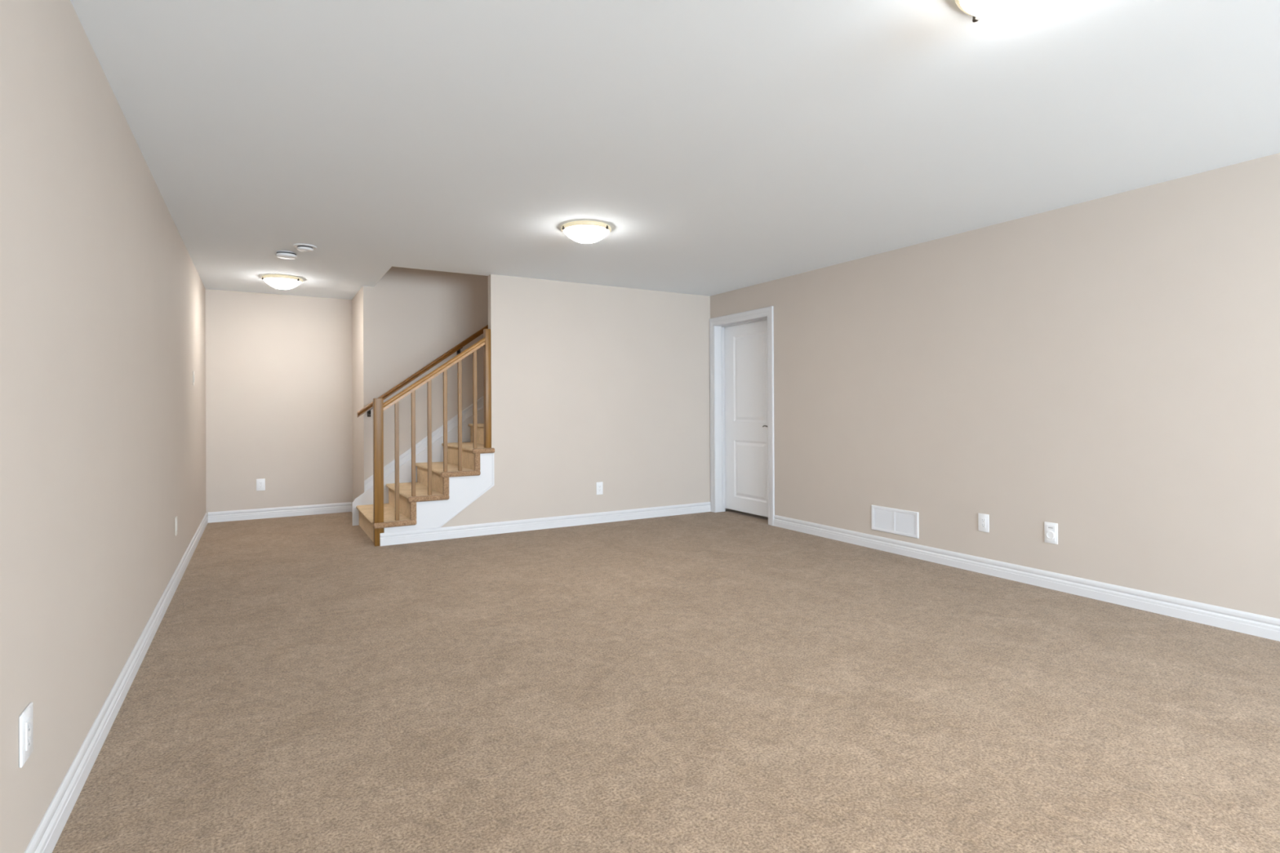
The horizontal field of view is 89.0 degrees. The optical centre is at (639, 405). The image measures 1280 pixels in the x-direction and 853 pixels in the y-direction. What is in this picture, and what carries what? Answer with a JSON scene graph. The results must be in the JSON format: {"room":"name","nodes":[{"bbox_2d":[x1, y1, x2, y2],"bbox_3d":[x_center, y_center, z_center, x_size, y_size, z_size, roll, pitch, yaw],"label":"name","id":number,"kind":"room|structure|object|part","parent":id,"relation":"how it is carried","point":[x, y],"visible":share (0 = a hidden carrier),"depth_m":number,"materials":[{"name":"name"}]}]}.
{"room":"finished basement","nodes":[
{"label":"finished basement","id":0,"kind":"room"},
{"bbox_2d":[0,0,206,852],"bbox_3d":[-1.305,-0.025,1.155,0.120,2.368,12.748,0,0,-30],"label":"wall","id":1,"kind":"structure","parent":0,"point":[103,295],"depth_m":1.97,"materials":[{"name":"beige paint"}]},
{"bbox_2d":[18,702,33,768],"bbox_3d":[-1.453,0.778,1.544,0.008,0.120,0.086,0,0,-30],"label":"wall outlet","id":2,"kind":"object","parent":1,"relation":"attached to","point":[26,718],"visible":1,"depth_m":1.53,"materials":[{"name":"white plastic"}]},
{"bbox_2d":[26,717,31,751],"bbox_3d":[-1.451,0.778,1.545,0.003,0.066,0.034,0,0,-30],"label":"receptacle","id":3,"kind":"object","parent":2,"relation":"attached to","point":[28,719],"depth_m":1.54,"materials":[{"name":"grey plastic"}]},
{"bbox_2d":[24,512,208,852],"bbox_3d":[-1.241,1.106,1.186,0.013,0.106,12.508,0,0,-30],"label":"baseboard","id":4,"kind":"structure","parent":1,"relation":"attached to","point":[48,832],"depth_m":2.19,"materials":[{"name":"white paint"}]},
{"bbox_2d":[175,515,177,536],"bbox_3d":[-3.032,0.786,4.260,0.008,0.120,0.076,0,0,-30],"label":"wall outlet","id":5,"kind":"object","parent":1,"relation":"attached to","point":[176,521],"visible":1,"depth_m":4.25,"materials":[{"name":"beige plastic"}]},
{"bbox_2d":[192,371,195,386],"bbox_3d":[-3.684,-0.225,5.378,0.010,0.118,0.074,0,0,-30],"label":"light switch","id":6,"kind":"object","parent":1,"relation":"attached to","point":[193,375],"visible":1,"depth_m":5.36,"materials":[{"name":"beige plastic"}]},
{"bbox_3d":[-3.686,-0.225,5.377,0.006,0.118,0.074,0,0,-30],"label":"plate","id":7,"kind":"part","parent":6,"relation":"part of","materials":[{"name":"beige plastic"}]},
{"bbox_2d":[205,288,352,518],"bbox_3d":[-3.793,0.000,7.012,1.463,2.368,0.120,0,0,-30],"label":"wall","id":8,"kind":"structure","parent":0,"point":[278,367],"depth_m":6.91,"materials":[{"name":"beige paint"}]},
{"bbox_2d":[256,478,265,490],"bbox_3d":[-3.975,0.828,6.827,0.080,0.124,0.008,0,0,-30],"label":"wall outlet","id":9,"kind":"object","parent":8,"relation":"attached to","point":[260,483],"visible":1,"depth_m":6.83,"materials":[{"name":"white plastic"}]},
{"bbox_2d":[258,481,262,488],"bbox_3d":[-3.974,0.828,6.824,0.034,0.066,0.003,0,0,-30],"label":"receptacle","id":10,"kind":"object","parent":9,"relation":"attached to","point":[260,483],"depth_m":6.82,"materials":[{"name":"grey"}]},
{"bbox_2d":[208,502,351,523],"bbox_3d":[-3.797,1.131,6.926,1.334,0.106,0.013,0,0,-30],"label":"baseboard","id":11,"kind":"structure","parent":8,"relation":"attached to","point":[291,511],"depth_m":6.90,"materials":[{"name":"white paint"}]},
{"bbox_2d":[351,288,362,502],"bbox_3d":[-2.962,-0.005,6.937,0.100,2.368,0.844,0,0,-30],"label":"wall","id":12,"kind":"structure","parent":0,"point":[357,357],"depth_m":6.89,"materials":[{"name":"beige paint"}]},
{"bbox_2d":[361,266,488,493],"bbox_3d":[-1.099,-1.279,7.480,3.875,4.900,0.100,0,0,-30],"label":"wall","id":13,"kind":"structure","parent":0,"point":[411,317],"depth_m":6.72,"materials":[{"name":"beige paint"}]},
{"bbox_2d":[356,324,488,417],"bbox_3d":[-1.403,-1.056,7.194,3.190,2.338,0.086,0,0,-30],"label":"wall handrail","id":14,"kind":"object","parent":13,"relation":"attached to","point":[367,408],"visible":0.57,"depth_m":6.67,"materials":[{"name":"brown wood"}]},
{"bbox_2d":[440,274,710,527],"bbox_3d":[-0.707,-0.017,6.354,3.382,2.368,0.089,0,0,-30],"label":"wall","id":15,"kind":"structure","parent":0,"point":[592,384],"depth_m":6.44,"materials":[{"name":"beige paint"}]},
{"bbox_2d":[379,502,711,546],"bbox_3d":[-0.698,1.114,6.293,3.406,0.106,0.013,0,0,-30],"label":"baseboard","id":16,"kind":"structure","parent":15,"relation":"attached to","point":[500,527],"depth_m":6.12,"materials":[{"name":"white paint"}]},
{"bbox_2d":[595,481,603,494],"bbox_3d":[-0.401,0.821,6.471,0.072,0.124,0.008,0,0,-30],"label":"wall outlet","id":17,"kind":"object","parent":15,"relation":"attached to","point":[599,485],"visible":1,"depth_m":6.47,"materials":[{"name":"white plastic"}]},
{"bbox_2d":[598,484,601,491],"bbox_3d":[-0.399,0.821,6.468,0.034,0.066,0.003,0,0,-30],"label":"receptacle","id":18,"kind":"object","parent":17,"relation":"attached to","point":[599,486],"depth_m":6.47,"materials":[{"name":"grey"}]},
{"bbox_2d":[52,509,1279,852],"bbox_3d":[1.333,1.209,2.682,6.208,0.120,12.748,0,0,-30],"label":"floor","id":19,"kind":"structure","parent":0,"point":[731,681],"depth_m":2.49,"materials":[{"name":"beige carpet"}]},
{"bbox_2d":[352,396,494,542],"bbox_3d":[-0.937,-0.287,6.820,3.699,2.913,1.196,0,0,-30],"label":"staircase","id":20,"kind":"structure","parent":19,"relation":"on","point":[453,490],"depth_m":5.93,"materials":[{"name":"beige wood"}]},
{"bbox_3d":[-1.252,-0.406,7.311,3.615,2.671,0.030,0,0,-30],"label":"skirt moulding","id":21,"kind":"part","parent":20,"relation":"part of","materials":[{"name":"white paint"}]},
{"bbox_2d":[373,328,491,546],"bbox_3d":[-1.801,0.237,5.707,0.996,1.868,0.072,0,0,-30],"label":"balustrade","id":22,"kind":"object","parent":20,"relation":"attached to","point":[379,406],"visible":0.98,"depth_m":5.67,"materials":[{"name":"brown wood"}]},
{"bbox_3d":[-2.199,0.554,5.474,0.072,1.236,0.072,0,0,-30],"label":"newel post","id":23,"kind":"part","parent":22,"relation":"part of","materials":[{"name":"brown wood"}]},
{"bbox_3d":[-1.794,-0.289,5.713,0.874,0.667,0.060,0,0,-30],"label":"handrail","id":24,"kind":"part","parent":22,"relation":"part of","materials":[{"name":"brown wood"}]},
{"bbox_3d":[-1.394,-0.157,5.946,0.050,1.083,0.072,0,0,-30],"label":"newel post","id":25,"kind":"part","parent":22,"relation":"part of","materials":[{"name":"brown wood"}]},
{"bbox_3d":[-1.547,0.746,5.796,0.512,0.634,0.005,0,0,-30],"label":"edge moulding","id":26,"kind":"part","parent":20,"relation":"part of","materials":[{"name":"white paint"}]},
{"bbox_2d":[70,0,1279,299],"bbox_3d":[0.802,-1.357,2.386,5.010,0.280,12.748,0,0,-30],"label":"ceiling","id":27,"kind":"structure","parent":0,"point":[722,146],"depth_m":2.76,"materials":[{"name":"white paint"}]},
{"bbox_2d":[261,274,302,288],"bbox_3d":[-3.327,-1.138,6.061,0.338,0.101,0.342,0,0,-30],"label":"ceiling light","id":28,"kind":"object","parent":27,"relation":"attached to","point":[279,282],"visible":1,"depth_m":5.96,"materials":[{"name":"white glass"}]},
{"bbox_2d":[275,250,297,259],"bbox_3d":[-2.759,-1.173,5.082,0.148,0.041,0.148,0,0,-30],"label":"smoke detector","id":29,"kind":"object","parent":27,"relation":"attached to","point":[280,254],"visible":1,"depth_m":5.04,"materials":[{"name":"white plastic"}]},
{"bbox_2d":[293,243,316,252],"bbox_3d":[-2.510,-1.176,4.880,0.160,0.037,0.160,0,0,-30],"label":"smoke detector","id":30,"kind":"object","parent":27,"relation":"attached to","point":[302,247],"visible":1,"depth_m":4.84,"materials":[{"name":"white plastic"}]},
{"bbox_2d":[561,220,611,243],"bbox_3d":[-0.366,-1.156,4.402,0.346,0.101,0.338,0,0,-30],"label":"ceiling light","id":31,"kind":"object","parent":27,"relation":"attached to","point":[582,231],"visible":1,"depth_m":4.31,"materials":[{"name":"white glass"}]},
{"bbox_2d":[955,0,1057,22],"bbox_3d":[1.076,-1.168,1.841,0.339,0.101,0.341,0,0,-30],"label":"ceiling light","id":32,"kind":"object","parent":27,"relation":"attached to","point":[998,11],"visible":1,"depth_m":1.86,"materials":[{"name":"white glass"}]},
{"bbox_2d":[710,152,1279,618],"bbox_3d":[3.446,-0.045,2.699,0.128,2.368,10.404,0,0,-30],"label":"wall","id":33,"kind":"structure","parent":0,"point":[1105,370],"depth_m":3.98,"materials":[{"name":"beige paint"}]},
{"bbox_2d":[709,306,774,525],"bbox_3d":[1.100,0.100,6.756,0.182,2.118,1.021,0,0,-30],"label":"door","id":34,"kind":"structure","parent":33,"relation":"in","point":[741,344],"depth_m":6.87,"materials":[{"name":"white paint"}]},
{"bbox_2d":[871,505,919,538],"bbox_3d":[1.984,0.901,5.085,0.008,0.197,0.434,0,0,-30],"label":"air vent","id":35,"kind":"object","parent":33,"relation":"in","point":[890,520],"visible":1,"depth_m":5.07,"materials":[{"name":"white metal"}]},
{"bbox_3d":[1.935,0.901,5.171,0.005,0.149,0.189,0,0,-30],"label":"louvre panel","id":36,"kind":"part","parent":35,"relation":"part of","materials":[{"name":"white metal"}]},
{"bbox_3d":[2.035,0.900,4.999,0.005,0.149,0.189,0,0,-30],"label":"louvre panel","id":37,"kind":"part","parent":35,"relation":"part of","materials":[{"name":"white metal"}]},
{"bbox_2d":[977,513,989,532],"bbox_3d":[2.350,0.801,4.454,0.008,0.122,0.076,0,0,-30],"label":"wall outlet","id":38,"kind":"object","parent":33,"relation":"attached to","point":[983,519],"visible":1,"depth_m":4.45,"materials":[{"name":"white plastic"}]},
{"bbox_2d":[981,517,986,528],"bbox_3d":[2.348,0.801,4.453,0.003,0.066,0.034,0,0,-30],"label":"receptacle","id":39,"kind":"object","parent":38,"relation":"attached to","point":[983,519],"depth_m":4.45,"materials":[{"name":"grey plastic"}]},
{"bbox_2d":[773,515,1279,641],"bbox_3d":[3.648,1.084,2.217,0.013,0.106,9.378,0,0,-30],"label":"baseboard","id":40,"kind":"structure","parent":33,"relation":"attached to","point":[1255,624],"depth_m":3.99,"materials":[{"name":"white paint"}]},
{"bbox_2d":[1044,521,1057,544],"bbox_3d":[2.568,0.796,4.072,0.016,0.130,0.080,0,0,-30],"label":"electrical outlet","id":41,"kind":"object","parent":33,"relation":"attached to","point":[1051,529],"visible":1,"depth_m":4.07,"materials":[{"name":"white plastic"}]},
{"bbox_3d":[2.569,0.796,4.072,0.003,0.100,0.054,0,0,-30],"label":"raised panel","id":42,"kind":"part","parent":41,"relation":"part of","materials":[{"name":"white plastic"}]}
]}

